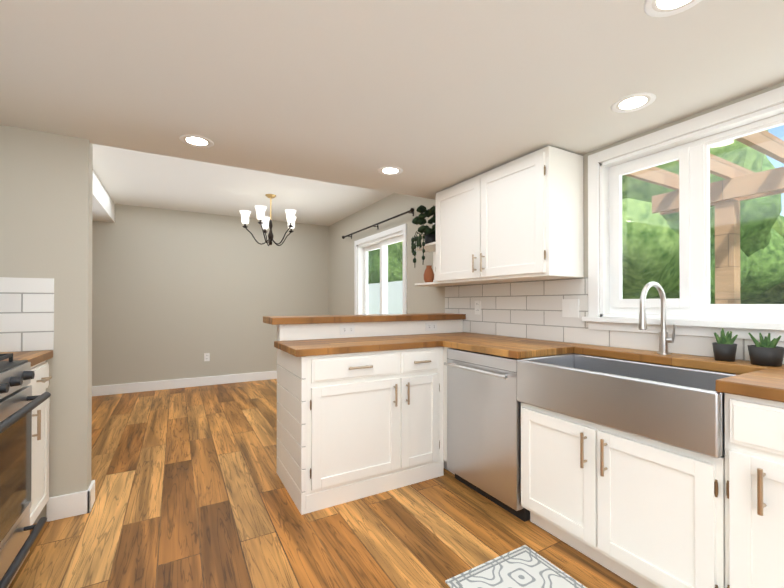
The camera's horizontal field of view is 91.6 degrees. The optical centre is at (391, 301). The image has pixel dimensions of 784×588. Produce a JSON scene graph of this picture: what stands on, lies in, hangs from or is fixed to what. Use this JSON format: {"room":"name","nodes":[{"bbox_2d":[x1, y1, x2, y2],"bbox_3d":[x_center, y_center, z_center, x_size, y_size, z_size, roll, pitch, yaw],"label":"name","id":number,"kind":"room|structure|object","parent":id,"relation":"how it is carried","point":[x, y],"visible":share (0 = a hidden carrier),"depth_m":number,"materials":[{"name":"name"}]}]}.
{"room":"kitchen","nodes":[
{"label":"kitchen","id":0,"kind":"room"},
{"bbox_2d":[0,125,92,523],"bbox_3d":[-2.616,-0.093,1.679,2.040,2.540,0.128,0,0,-30],"label":"wall","id":1,"kind":"structure","parent":0,"point":[46,188],"depth_m":2.06,"materials":[{"name":"beige paint"}]},
{"bbox_2d":[46,480,94,513],"bbox_3d":[-2.631,1.114,1.747,2.026,0.125,0.016,0,0,-30],"label":"baseboard","id":2,"kind":"structure","parent":1,"relation":"attached to","point":[69,505],"depth_m":2.08,"materials":[{"name":"white wood"}]},
{"bbox_2d":[92,204,328,385],"bbox_3d":[-3.115,-0.076,5.221,4.960,2.540,0.150,0,0,-30],"label":"wall","id":3,"kind":"structure","parent":0,"point":[176,294],"depth_m":5.33,"materials":[{"name":"beige paint"}]},
{"bbox_2d":[92,371,276,395],"bbox_3d":[-3.074,1.132,5.141,4.660,0.125,0.020,0,0,-30],"label":"baseboard","id":4,"kind":"structure","parent":3,"relation":"attached to","point":[256,376],"depth_m":5.22,"materials":[{"name":"white wood"}]},
{"bbox_2d":[204,353,209,360],"bbox_3d":[-2.624,0.795,5.404,0.070,0.115,0.008,0,0,-30],"label":"outlet","id":5,"kind":"object","parent":3,"relation":"attached to","point":[206,356],"visible":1,"depth_m":5.40,"materials":[{"name":"white plastic"}]},
{"bbox_2d":[93,144,392,225],"bbox_3d":[-2.278,-1.303,3.748,4.660,0.100,3.250,0,0,-30],"label":"ceiling","id":6,"kind":"structure","parent":0,"point":[136,178],"depth_m":4.27,"materials":[{"name":"white paint"}]},
{"bbox_2d":[92,170,114,222],"bbox_3d":[-3.546,-1.137,3.064,1.780,0.240,3.190,0,0,-30],"label":"beam","id":7,"kind":"structure","parent":6,"relation":"attached to","point":[103,206],"depth_m":4.25,"materials":[{"name":"white paint"}]},
{"bbox_2d":[239,194,296,245],"bbox_3d":[-1.447,-0.954,4.526,0.674,0.590,0.653,0,0,-30],"label":"chandelier","id":8,"kind":"object","parent":6,"relation":"hanging from","point":[265,224],"visible":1,"depth_m":4.42,"materials":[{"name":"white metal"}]},
{"bbox_2d":[9,379,637,587],"bbox_3d":[-1.207,1.207,1.842,4.960,0.060,7.900,0,0,-30],"label":"floor","id":9,"kind":"structure","parent":0,"point":[191,491],"depth_m":2.02,"materials":[{"name":"brown wood"}]},
{"bbox_2d":[0,353,50,587],"bbox_3d":[-1.708,0.674,1.217,0.790,1.000,0.756,0,0,-30],"label":"stove","id":10,"kind":"object","parent":9,"relation":"on","point":[19,402],"visible":1,"depth_m":1.52,"materials":[{"name":"silver metal"}]},
{"bbox_2d":[26,360,51,525],"bbox_3d":[-2.035,0.739,1.699,0.695,0.876,0.398,0,0,-30],"label":"base cabinet","id":11,"kind":"object","parent":9,"relation":"on","point":[39,383],"visible":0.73,"depth_m":1.84,"materials":[{"name":"white wood"}]},
{"bbox_2d":[0,350,52,366],"bbox_3d":[-1.469,0.276,0.711,0.705,0.040,2.680,0,0,-30],"label":"countertop","id":12,"kind":"structure","parent":11,"relation":"on","point":[35,357],"depth_m":1.87,"materials":[{"name":"brown wood"}]},
{"bbox_2d":[281,347,443,514],"bbox_3d":[-0.186,0.743,2.563,0.951,0.875,0.526,0,0,-30],"label":"base cabinet","id":13,"kind":"object","parent":9,"relation":"on","point":[354,426],"depth_m":2.29,"materials":[{"name":"white wood"}]},
{"bbox_2d":[340,325,354,334],"bbox_3d":[-0.326,0.210,2.788,0.115,0.070,0.008,0,0,-30],"label":"outlet","id":14,"kind":"object","parent":13,"relation":"attached to","point":[347,329],"visible":1,"depth_m":2.79,"materials":[{"name":"white plastic"}]},
{"bbox_2d":[274,335,437,356],"bbox_3d":[-0.024,0.286,2.649,1.440,0.040,0.539,0,0,-30],"label":"countertop","id":15,"kind":"structure","parent":13,"relation":"on","point":[311,347],"depth_m":2.38,"materials":[{"name":"brown wood"}]},
{"bbox_2d":[263,313,465,324],"bbox_3d":[-0.148,0.135,3.027,1.635,0.046,0.310,0,0,-30],"label":"bar","id":16,"kind":"object","parent":13,"relation":"on","point":[281,320],"visible":1,"depth_m":2.82,"materials":[{"name":"brown wood"}]},
{"bbox_2d":[425,322,436,330],"bbox_3d":[0.326,0.212,3.158,0.115,0.070,0.008,0,0,-30],"label":"outlet","id":17,"kind":"object","parent":13,"relation":"attached to","point":[430,326],"visible":1,"depth_m":3.16,"materials":[{"name":"white plastic"}]},
{"bbox_2d":[443,347,454,474],"bbox_3d":[0.505,0.745,2.929,0.608,0.876,0.568,0,0,-30],"label":"base cabinet","id":18,"kind":"object","parent":9,"relation":"on","point":[444,348],"depth_m":2.58,"materials":[{"name":"white wood"}]},
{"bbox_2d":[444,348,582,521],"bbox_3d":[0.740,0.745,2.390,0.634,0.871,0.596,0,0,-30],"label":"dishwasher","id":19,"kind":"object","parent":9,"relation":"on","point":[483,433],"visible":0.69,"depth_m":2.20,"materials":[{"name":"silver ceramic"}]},
{"bbox_2d":[445,545,586,587],"bbox_3d":[0.733,1.169,1.176,0.480,0.008,1.230,0,0,-30],"label":"rug","id":20,"kind":"object","parent":9,"relation":"on","point":[524,566],"visible":1,"depth_m":1.63,"materials":[{"name":"white fabric"}]},
{"bbox_2d":[520,402,714,587],"bbox_3d":[1.143,0.851,1.779,0.628,0.654,0.853,0,0,-30],"label":"base cabinet","id":21,"kind":"object","parent":9,"relation":"on","point":[638,511],"depth_m":1.54,"materials":[{"name":"white wood"}]},
{"bbox_2d":[715,393,783,587],"bbox_3d":[1.487,0.737,1.173,0.628,0.876,0.533,0,0,-30],"label":"base cabinet","id":22,"kind":"object","parent":9,"relation":"on","point":[749,478],"depth_m":1.19,"materials":[{"name":"white wood"}]},
{"bbox_2d":[406,332,783,402],"bbox_3d":[1.221,0.281,1.603,0.656,0.040,3.585,0,0,-30],"label":"countertop","id":23,"kind":"structure","parent":22,"relation":"on","point":[760,382],"depth_m":1.91,"materials":[{"name":"brown wood"}]},
{"bbox_2d":[517,354,737,457],"bbox_3d":[1.064,0.412,1.736,0.475,0.219,0.854,0,0,-30],"label":"farmhouse sink","id":24,"kind":"object","parent":23,"relation":"in","point":[681,407],"visible":0.77,"depth_m":1.57,"materials":[{"name":"silver metal"}]},
{"bbox_2d":[638,281,675,354],"bbox_3d":[1.271,0.084,1.827,0.235,0.356,0.086,0,0,-30],"label":"faucet","id":25,"kind":"object","parent":23,"relation":"on","point":[664,340],"visible":1,"depth_m":1.86,"materials":[{"name":"silver metal"}]},
{"bbox_2d":[712,328,737,361],"bbox_3d":[1.460,0.191,1.672,0.084,0.140,0.085,0,0,-30],"label":"plant pot","id":26,"kind":"object","parent":23,"relation":"on","point":[724,348],"visible":1,"depth_m":1.65,"materials":[{"name":"grey ceramic"}]},
{"bbox_2d":[747,333,783,366],"bbox_3d":[1.526,0.196,1.556,0.112,0.130,0.110,0,0,-30],"label":"plant pot","id":27,"kind":"object","parent":23,"relation":"on","point":[766,351],"visible":1,"depth_m":1.53,"materials":[{"name":"grey ceramic"}]},
{"bbox_2d":[0,0,783,199],"bbox_3d":[0.107,-1.141,0.730,3.480,0.455,4.350,0,0,-30],"label":"ceiling","id":28,"kind":"structure","parent":0,"point":[430,98],"depth_m":1.54,"materials":[{"name":"white paint"}]},
{"bbox_2d":[179,135,213,147],"bbox_3d":[-1.106,-0.906,2.163,0.176,0.008,0.176,0,0,-30],"label":"recessed light","id":29,"kind":"object","parent":28,"relation":"in","point":[195,141],"visible":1,"depth_m":2.16,"materials":[{"name":"white"}]},
{"bbox_2d":[378,166,402,174],"bbox_3d":[-0.012,-0.904,2.644,0.176,0.008,0.176,0,0,-30],"label":"recessed light","id":30,"kind":"object","parent":28,"relation":"in","point":[389,171],"visible":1,"depth_m":2.63,"materials":[{"name":"white"}]},
{"bbox_2d":[611,92,655,112],"bbox_3d":[1.105,-0.908,1.748,0.176,0.008,0.176,0,0,-30],"label":"recessed light","id":31,"kind":"object","parent":28,"relation":"in","point":[635,102],"visible":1,"depth_m":1.75,"materials":[{"name":"white plastic"}]},
{"bbox_2d":[644,0,701,16],"bbox_3d":[0.854,-0.911,1.135,0.176,0.008,0.176,0,0,-30],"label":"recessed light","id":32,"kind":"object","parent":28,"relation":"in","point":[649,10],"visible":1,"depth_m":1.18,"materials":[{"name":"white"}]},
{"bbox_2d":[328,82,783,374],"bbox_3d":[0.883,-0.087,3.031,0.158,2.540,7.900,0,0,-30],"label":"wall","id":33,"kind":"structure","parent":0,"point":[527,309],"depth_m":2.94,"materials":[{"name":"beige paint"}]},
{"bbox_2d":[342,208,413,238],"bbox_3d":[-0.221,-0.928,4.732,0.107,0.060,1.898,0,0,-30],"label":"curtain rod","id":34,"kind":"object","parent":33,"relation":"attached to","point":[411,210],"visible":1,"depth_m":4.52,"materials":[{"name":"brown metal"}]},
{"bbox_2d":[354,224,406,314],"bbox_3d":[-0.117,0.175,4.785,0.168,2.035,1.370,0,0,-30],"label":"door frame","id":35,"kind":"structure","parent":33,"relation":"attached to","point":[383,240],"depth_m":4.78,"materials":[{"name":"white wood"}]},
{"bbox_2d":[415,223,454,286],"bbox_3d":[0.396,-0.514,3.425,0.300,0.748,0.458,0,0,-30],"label":"corner shelf","id":36,"kind":"object","parent":33,"relation":"attached to","point":[429,247],"visible":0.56,"depth_m":3.43,"materials":[{"name":"white wood"}]},
{"bbox_2d":[411,205,435,267],"bbox_3d":[0.339,-0.583,3.391,0.317,0.574,0.328,0,0,-30],"label":"potted plant","id":37,"kind":"object","parent":36,"relation":"on","point":[429,235],"visible":0.83,"depth_m":3.35,"materials":[{"name":"green plant"}]},
{"bbox_2d":[424,265,433,282],"bbox_3d":[0.324,-0.235,3.348,0.096,0.150,0.096,0,0,-30],"label":"vase","id":38,"kind":"object","parent":36,"relation":"on","point":[428,274],"visible":0.83,"depth_m":3.31,"materials":[{"name":"brown ceramic"}]},
{"bbox_2d":[475,301,480,314],"bbox_3d":[0.712,0.054,3.163,0.008,0.115,0.070,0,0,-30],"label":"outlet","id":39,"kind":"object","parent":33,"relation":"attached to","point":[478,307],"visible":1,"depth_m":3.15,"materials":[{"name":"white plastic"}]},
{"bbox_2d":[435,146,583,284],"bbox_3d":[0.746,-0.517,2.729,0.377,0.748,1.095,0,0,-30],"label":"upper cabinet","id":40,"kind":"object","parent":33,"relation":"attached to","point":[519,219],"visible":1,"depth_m":2.39,"materials":[{"name":"white wood"}]},
{"bbox_2d":[562,299,578,317],"bbox_3d":[1.132,0.045,2.419,0.010,0.115,0.116,0,0,-30],"label":"outlet","id":41,"kind":"object","parent":33,"relation":"attached to","point":[570,307],"visible":1,"depth_m":2.42,"materials":[{"name":"white plastic"}]},
{"bbox_2d":[582,86,783,340],"bbox_3d":[1.766,-0.361,1.429,0.200,1.052,2.144,0,0,-30],"label":"kitchen window","id":42,"kind":"structure","parent":33,"relation":"in","point":[692,311],"depth_m":1.92,"materials":[{"name":"white"}]},
{"label":"outside","id":43,"kind":"structure","parent":0,"visible":0},
{"bbox_3d":[12.071,1.296,11.424,27.590,0.100,36.000,0,0,-30],"label":"ground","id":44,"kind":"structure","parent":43,"visible":0},
{"bbox_2d":[368,281,402,314],"bbox_3d":[10.195,0.290,10.368,15.100,1.940,36.000,0,0,-30],"label":"fence","id":45,"kind":"object","parent":44,"relation":"on","point":[392,298],"depth_m":13.21,"materials":[{"name":"white"}]},
{"bbox_2d":[368,130,783,303],"bbox_3d":[5.322,-2.692,14.764,12.070,7.949,29.138,0,0,-30],"label":"trees","id":46,"kind":"object","parent":44,"relation":"on","point":[740,155],"depth_m":7.43,"materials":[{"name":"green plant"}]},
{"bbox_2d":[625,130,783,303],"bbox_3d":[3.389,-0.034,1.605,2.780,2.460,4.850,0,0,-30],"label":"pergola","id":47,"kind":"object","parent":44,"relation":"on","point":[735,212],"depth_m":3.49,"materials":[{"name":"brown wood"}]}
]}

